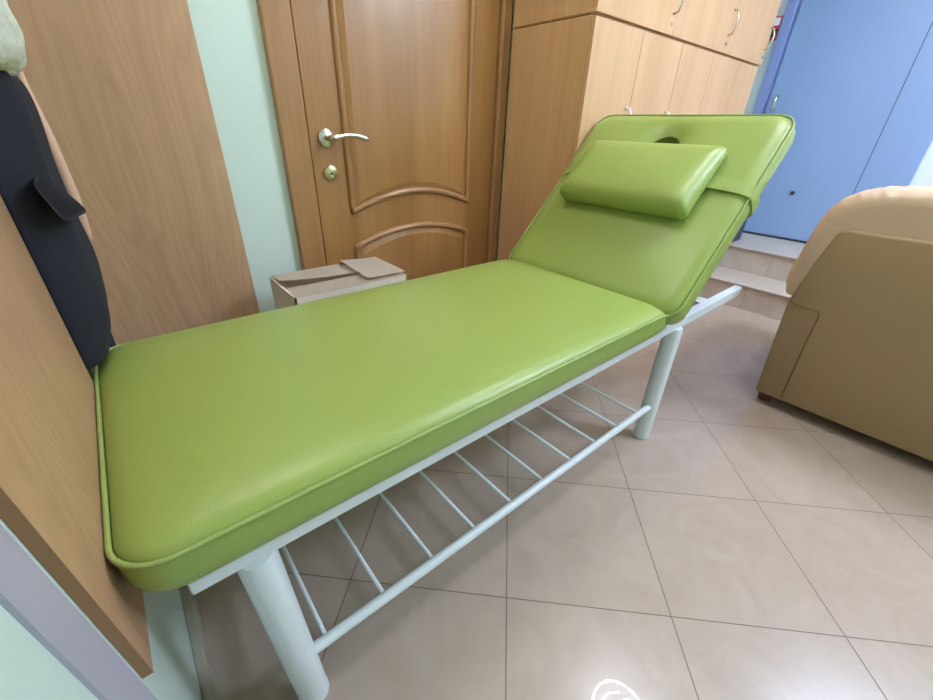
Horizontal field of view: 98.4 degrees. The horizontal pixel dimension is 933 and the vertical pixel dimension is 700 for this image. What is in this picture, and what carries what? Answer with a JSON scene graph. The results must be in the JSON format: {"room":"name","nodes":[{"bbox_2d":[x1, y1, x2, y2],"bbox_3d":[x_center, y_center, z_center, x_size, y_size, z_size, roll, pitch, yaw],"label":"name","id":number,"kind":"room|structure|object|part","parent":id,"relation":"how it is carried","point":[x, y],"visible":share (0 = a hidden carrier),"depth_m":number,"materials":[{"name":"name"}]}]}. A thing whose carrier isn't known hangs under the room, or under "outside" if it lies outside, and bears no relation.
{"room":"examination room","nodes":[
{"label":"examination room","id":0,"kind":"room"},
{"bbox_2d":[0,368,201,699],"bbox_3d":[-0.233,-0.247,-0.138,0.100,2.600,3.012,-21,36,-35],"label":"wall","id":1,"kind":"structure","parent":0,"point":[28,670],"depth_m":0.37,"materials":[{"name":"green paint"}]},
{"bbox_2d":[17,70,94,245],"bbox_3d":[-0.914,-0.685,0.758,0.044,0.975,0.024,1,29,-1],"label":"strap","id":2,"kind":"object","parent":1,"relation":"hanging from","point":[63,169],"visible":0.59,"depth_m":0.90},
{"bbox_2d":[0,195,152,678],"bbox_3d":[-0.474,-0.447,0.183,0.010,1.772,0.708,-21,36,-35],"label":"panel","id":3,"kind":"object","parent":1,"relation":"attached to","point":[50,488],"visible":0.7,"depth_m":0.45,"materials":[{"name":"brown wood"}]},
{"bbox_2d":[0,524,157,699],"bbox_3d":[-0.299,-0.326,0.002,0.004,2.600,0.261,-21,36,-35],"label":"trim","id":4,"kind":"structure","parent":1,"relation":"attached to","point":[27,594],"depth_m":0.33,"materials":[{"name":"white plastic"}]},
{"bbox_2d":[179,585,220,699],"bbox_3d":[-0.450,0.709,0.737,0.019,0.070,2.112,-21,36,-35],"label":"baseboard","id":5,"kind":"structure","parent":1,"relation":"attached to","point":[206,678],"depth_m":0.84,"materials":[{"name":"grey plastic"}]},
{"bbox_2d":[187,0,514,312],"bbox_3d":[0.478,-1.425,2.053,4.177,2.600,0.100,-21,36,-35],"label":"wall","id":6,"kind":"structure","parent":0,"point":[228,34],"depth_m":1.28,"materials":[{"name":"green paint"}]},
{"bbox_2d":[7,0,259,344],"bbox_3d":[-0.911,-0.727,1.005,0.439,2.300,0.025,-21,36,-35],"label":"panel","id":7,"kind":"object","parent":6,"relation":"attached to","point":[120,86],"visible":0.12,"depth_m":1.11,"materials":[{"name":"brown wood"}]},
{"bbox_2d":[256,0,512,269],"bbox_3d":[-0.237,-0.934,1.593,1.017,2.140,0.092,-21,36,-35],"label":"door frame","id":8,"kind":"structure","parent":6,"relation":"attached to","point":[275,18],"depth_m":1.40,"materials":[{"name":"brown wood"}]},
{"bbox_2d":[289,0,499,279],"bbox_3d":[-0.197,-0.888,1.593,0.859,2.049,0.115,-21,36,-35],"label":"door","id":9,"kind":"structure","parent":6,"relation":"in","point":[399,95],"depth_m":1.57,"materials":[{"name":"brown wood"}]},
{"bbox_3d":[-0.430,-0.746,1.420,0.164,0.056,0.072,-21,36,-35],"label":"handle","id":10,"kind":"part","parent":9,"relation":"part of","materials":[{"name":"silver metal"}]},
{"bbox_3d":[-0.204,-1.153,1.454,0.602,1.225,0.025,-21,36,-35],"label":"molding","id":11,"kind":"part","parent":9,"relation":"part of","materials":[{"name":"brown wood"}]},
{"bbox_3d":[-0.202,-1.151,1.452,0.558,1.183,0.008,-21,36,-35],"label":"panel","id":12,"kind":"part","parent":9,"relation":"part of","materials":[{"name":"brown wood"}]},
{"bbox_3d":[-0.233,-0.323,1.909,0.602,0.548,0.025,-21,36,-35],"label":"molding","id":13,"kind":"part","parent":9,"relation":"part of","materials":[{"name":"brown wood"}]},
{"bbox_3d":[-0.231,-0.322,1.907,0.558,0.504,0.008,-21,36,-35],"label":"panel","id":14,"kind":"part","parent":9,"relation":"part of","materials":[{"name":"brown wood"}]},
{"bbox_2d":[195,304,932,699],"bbox_3d":[1.368,0.321,1.736,4.377,0.100,3.012,-21,36,-35],"label":"floor","id":15,"kind":"structure","parent":0,"point":[748,547],"depth_m":1.09,"materials":[{"name":"tile"}]},
{"bbox_2d":[269,257,406,308],"bbox_3d":[-0.442,-0.014,1.512,0.389,0.592,0.240,-21,36,-35],"label":"cardboard box","id":16,"kind":"object","parent":15,"relation":"on","point":[352,275],"visible":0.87,"depth_m":1.36,"materials":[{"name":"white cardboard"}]},
{"bbox_2d":[93,114,794,699],"bbox_3d":[0.156,-0.130,1.241,1.985,1.093,0.705,-21,36,-35],"label":"massage table","id":17,"kind":"object","parent":15,"relation":"on","point":[227,443],"visible":0.8,"depth_m":0.82,"materials":[{"name":"green leather"}]},
{"bbox_3d":[-0.313,0.496,0.710,0.075,0.457,0.058,-21,36,-35],"label":"leg","id":18,"kind":"part","parent":17,"relation":"part of","materials":[{"name":"white metal"}]},
{"bbox_2d":[98,259,665,591],"bbox_3d":[-0.098,-0.039,1.050,1.320,0.100,0.669,-21,36,-35],"label":"seat cushion","id":19,"kind":"object","parent":17,"relation":"on","point":[221,440],"depth_m":0.75,"materials":[{"name":"green leather"}]},
{"bbox_3d":[0.364,0.032,1.093,1.928,0.036,0.030,-21,36,-35],"label":"frame rail","id":20,"kind":"part","parent":17,"relation":"part of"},
{"bbox_3d":[0.592,-0.510,1.440,0.526,0.581,0.705,-21,36,-35],"label":"backrest","id":21,"kind":"part","parent":17,"relation":"part of","materials":[{"name":"green leather"}]},
{"bbox_3d":[0.686,0.122,1.455,0.062,0.455,0.058,-21,36,-35],"label":"leg","id":22,"kind":"part","parent":17,"relation":"part of","materials":[{"name":"white metal"}]},
{"bbox_2d":[560,140,758,219],"bbox_3d":[0.596,-0.594,1.379,0.257,0.205,0.693,-21,36,-35],"label":"pillow","id":23,"kind":"object","parent":17,"relation":"on","point":[667,180],"visible":0.97,"depth_m":1.29,"materials":[{"name":"green leather"}]},
{"bbox_2d":[497,14,757,259],"bbox_3d":[0.955,-0.891,2.362,1.661,1.397,0.449,-21,36,-35],"label":"cabinet","id":24,"kind":"object","parent":15,"relation":"on","point":[567,75],"visible":0.33,"depth_m":1.73,"materials":[{"name":"brown wood"}]},
{"bbox_3d":[0.561,-0.664,1.843,0.330,1.313,0.018,-21,36,-35],"label":"door","id":25,"kind":"part","parent":24,"relation":"part of","materials":[{"name":"brown wood"}]},
{"bbox_2d":[513,0,780,66],"bbox_3d":[0.993,-1.881,1.825,1.681,0.850,0.445,-21,36,-35],"label":"upper cabinet","id":26,"kind":"object","parent":24,"relation":"on","point":[739,30],"visible":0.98,"depth_m":1.79,"materials":[{"name":"brown wood"}]},
{"bbox_3d":[0.328,-1.281,1.557,0.008,0.010,0.413,-21,36,-35],"label":"cornice","id":27,"kind":"part","parent":26,"relation":"part of","materials":[{"name":"brown wood"}]},
{"bbox_3d":[0.682,-1.650,1.385,0.558,0.842,0.018,-21,36,-35],"label":"door","id":28,"kind":"part","parent":26,"relation":"part of","materials":[{"name":"brown wood"}]},
{"bbox_3d":[0.882,-1.450,1.658,0.009,0.108,0.032,-21,36,-35],"label":"handle","id":29,"kind":"part","parent":26,"relation":"part of","materials":[{"name":"silver metal"}]},
{"bbox_3d":[1.117,-1.813,1.709,0.570,0.842,0.018,-21,36,-35],"label":"door","id":30,"kind":"part","parent":26,"relation":"part of","materials":[{"name":"brown wood"}]},
{"bbox_3d":[1.321,-1.615,1.985,0.009,0.108,0.032,-21,36,-35],"label":"handle","id":31,"kind":"part","parent":26,"relation":"part of","materials":[{"name":"silver metal"}]},
{"bbox_3d":[1.540,-1.971,2.024,0.527,0.842,0.018,-21,36,-35],"label":"door","id":32,"kind":"part","parent":26,"relation":"part of","materials":[{"name":"brown wood"}]},
{"bbox_3d":[1.727,-1.767,2.288,0.009,0.108,0.032,-21,36,-35],"label":"handle","id":33,"kind":"part","parent":26,"relation":"part of","materials":[{"name":"silver metal"}]},
{"bbox_3d":[0.821,-0.761,2.037,0.342,1.313,0.018,-21,36,-35],"label":"door","id":34,"kind":"part","parent":24,"relation":"part of","materials":[{"name":"brown wood"}]},
{"bbox_3d":[1.081,-0.858,2.231,0.332,1.313,0.018,-21,36,-35],"label":"door","id":35,"kind":"part","parent":24,"relation":"part of","materials":[{"name":"brown wood"}]},
{"bbox_3d":[1.335,-0.953,2.421,0.326,1.313,0.018,-21,36,-35],"label":"door","id":36,"kind":"part","parent":24,"relation":"part of","materials":[{"name":"brown wood"}]},
{"bbox_3d":[1.571,-1.042,2.596,0.284,1.313,0.018,-21,36,-35],"label":"door","id":37,"kind":"part","parent":24,"relation":"part of","materials":[{"name":"brown wood"}]},
{"bbox_2d":[756,186,932,461],"bbox_3d":[1.917,-0.125,1.538,0.893,0.906,1.124,-21,36,-35],"label":"armchair","id":38,"kind":"object","parent":15,"relation":"on","point":[852,346],"visible":1,"depth_m":1.44,"materials":[{"name":"beige leather"}]},
{"bbox_2d":[786,186,932,294],"bbox_3d":[1.716,-0.259,1.266,0.327,0.421,1.046,-21,36,-35],"label":"cushion","id":39,"kind":"object","parent":38,"relation":"on","point":[876,241],"depth_m":1.37,"materials":[{"name":"beige leather"}]},
{"bbox_2d":[699,278,788,320],"bbox_3d":[2.377,-0.167,2.423,0.320,0.155,2.812,-21,36,-35],"label":"step","id":40,"kind":"structure","parent":0,"point":[769,305],"depth_m":2.69,"materials":[{"name":"tile"}]},
{"bbox_2d":[710,266,791,298],"bbox_3d":[2.376,-0.238,2.380,0.340,0.012,2.812,-21,36,-35],"label":"trim","id":41,"kind":"structure","parent":40,"relation":"on","point":[748,280],"depth_m":2.77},
{"bbox_2d":[717,246,795,281],"bbox_3d":[2.740,-0.376,2.651,0.620,0.325,2.812,-21,36,-35],"label":"step","id":42,"kind":"structure","parent":0,"point":[757,263],"depth_m":2.88,"materials":[{"name":"tile"}]},
{"bbox_2d":[730,233,805,259],"bbox_3d":[2.740,-0.522,2.566,0.635,0.012,2.812,-21,36,-35],"label":"trim","id":43,"kind":"structure","parent":42,"relation":"on","point":[757,243],"depth_m":2.97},
{"bbox_2d":[732,219,746,241],"bbox_3d":[2.007,-1.002,3.076,0.208,0.295,0.208,-21,36,-35],"label":"waste bin","id":44,"kind":"object","parent":43,"relation":"on","point":[738,235],"visible":0.02,"depth_m":3.06,"materials":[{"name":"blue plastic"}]},
{"bbox_2d":[744,0,932,186],"bbox_3d":[3.051,-1.476,2.310,0.100,2.600,3.012,-21,36,-35],"label":"wall","id":45,"kind":"structure","parent":0,"point":[923,176],"depth_m":2.85,"materials":[{"name":"white paint"}]},
{"bbox_2d":[743,231,806,243],"bbox_3d":[2.529,-0.876,3.173,0.060,0.012,1.055,-21,36,-35],"label":"trim","id":46,"kind":"structure","parent":45,"relation":"attached to","point":[771,236],"depth_m":3.21,"materials":[{"name":"grey plastic"}]},
{"bbox_2d":[769,15,782,40],"bbox_3d":[2.216,-2.302,2.883,0.052,0.135,0.056,-21,36,-35],"label":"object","id":47,"kind":"object","parent":45,"relation":"attached to","point":[778,21],"visible":0.54,"depth_m":2.86,"materials":[{"name":"red plastic"}]},
{"bbox_3d":[2.198,-2.325,2.853,0.004,0.043,0.040,-21,36,-35],"label":"notice plate","id":48,"kind":"part","parent":47,"relation":"part of","materials":[{"name":"white plastic"}]},
{"bbox_2d":[752,0,801,113],"bbox_3d":[2.564,-1.845,2.642,0.058,2.223,1.055,-21,36,-35],"label":"trim","id":49,"kind":"structure","parent":45,"relation":"attached to","point":[793,6],"depth_m":2.90,"materials":[{"name":"blue"}]},
{"bbox_2d":[743,0,932,241],"bbox_3d":[2.569,-1.804,2.619,0.095,2.151,0.963,-21,36,-35],"label":"door","id":50,"kind":"structure","parent":45,"relation":"in","point":[854,78],"depth_m":2.70,"materials":[{"name":"blue paint"}]},
{"bbox_3d":[2.272,-1.819,2.969,0.049,0.098,0.018,-21,36,-35],"label":"handle","id":51,"kind":"part","parent":50,"relation":"part of","materials":[{"name":"silver metal"}]},
{"bbox_3d":[-0.758,-1.024,0.309,0.052,0.101,0.024,-21,36,-35],"label":"coat hook","id":52,"kind":"object","parent":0,"visible":0},
{"bbox_2d":[0,70,115,369],"bbox_3d":[-0.780,-0.471,0.657,0.097,1.294,0.377,-21,36,-35],"label":"coat","id":53,"kind":"object","parent":52,"relation":"hanging from","point":[33,191],"visible":0.85,"depth_m":0.69,"materials":[{"name":"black fabric"}]},
{"bbox_2d":[0,0,26,75],"bbox_3d":[-0.680,-0.702,0.437,0.087,0.668,0.263,-21,36,-35],"label":"garment","id":54,"kind":"object","parent":53,"relation":"hanging from","point":[13,59],"visible":0.98,"depth_m":0.53,"materials":[{"name":"fabric"}]}
]}

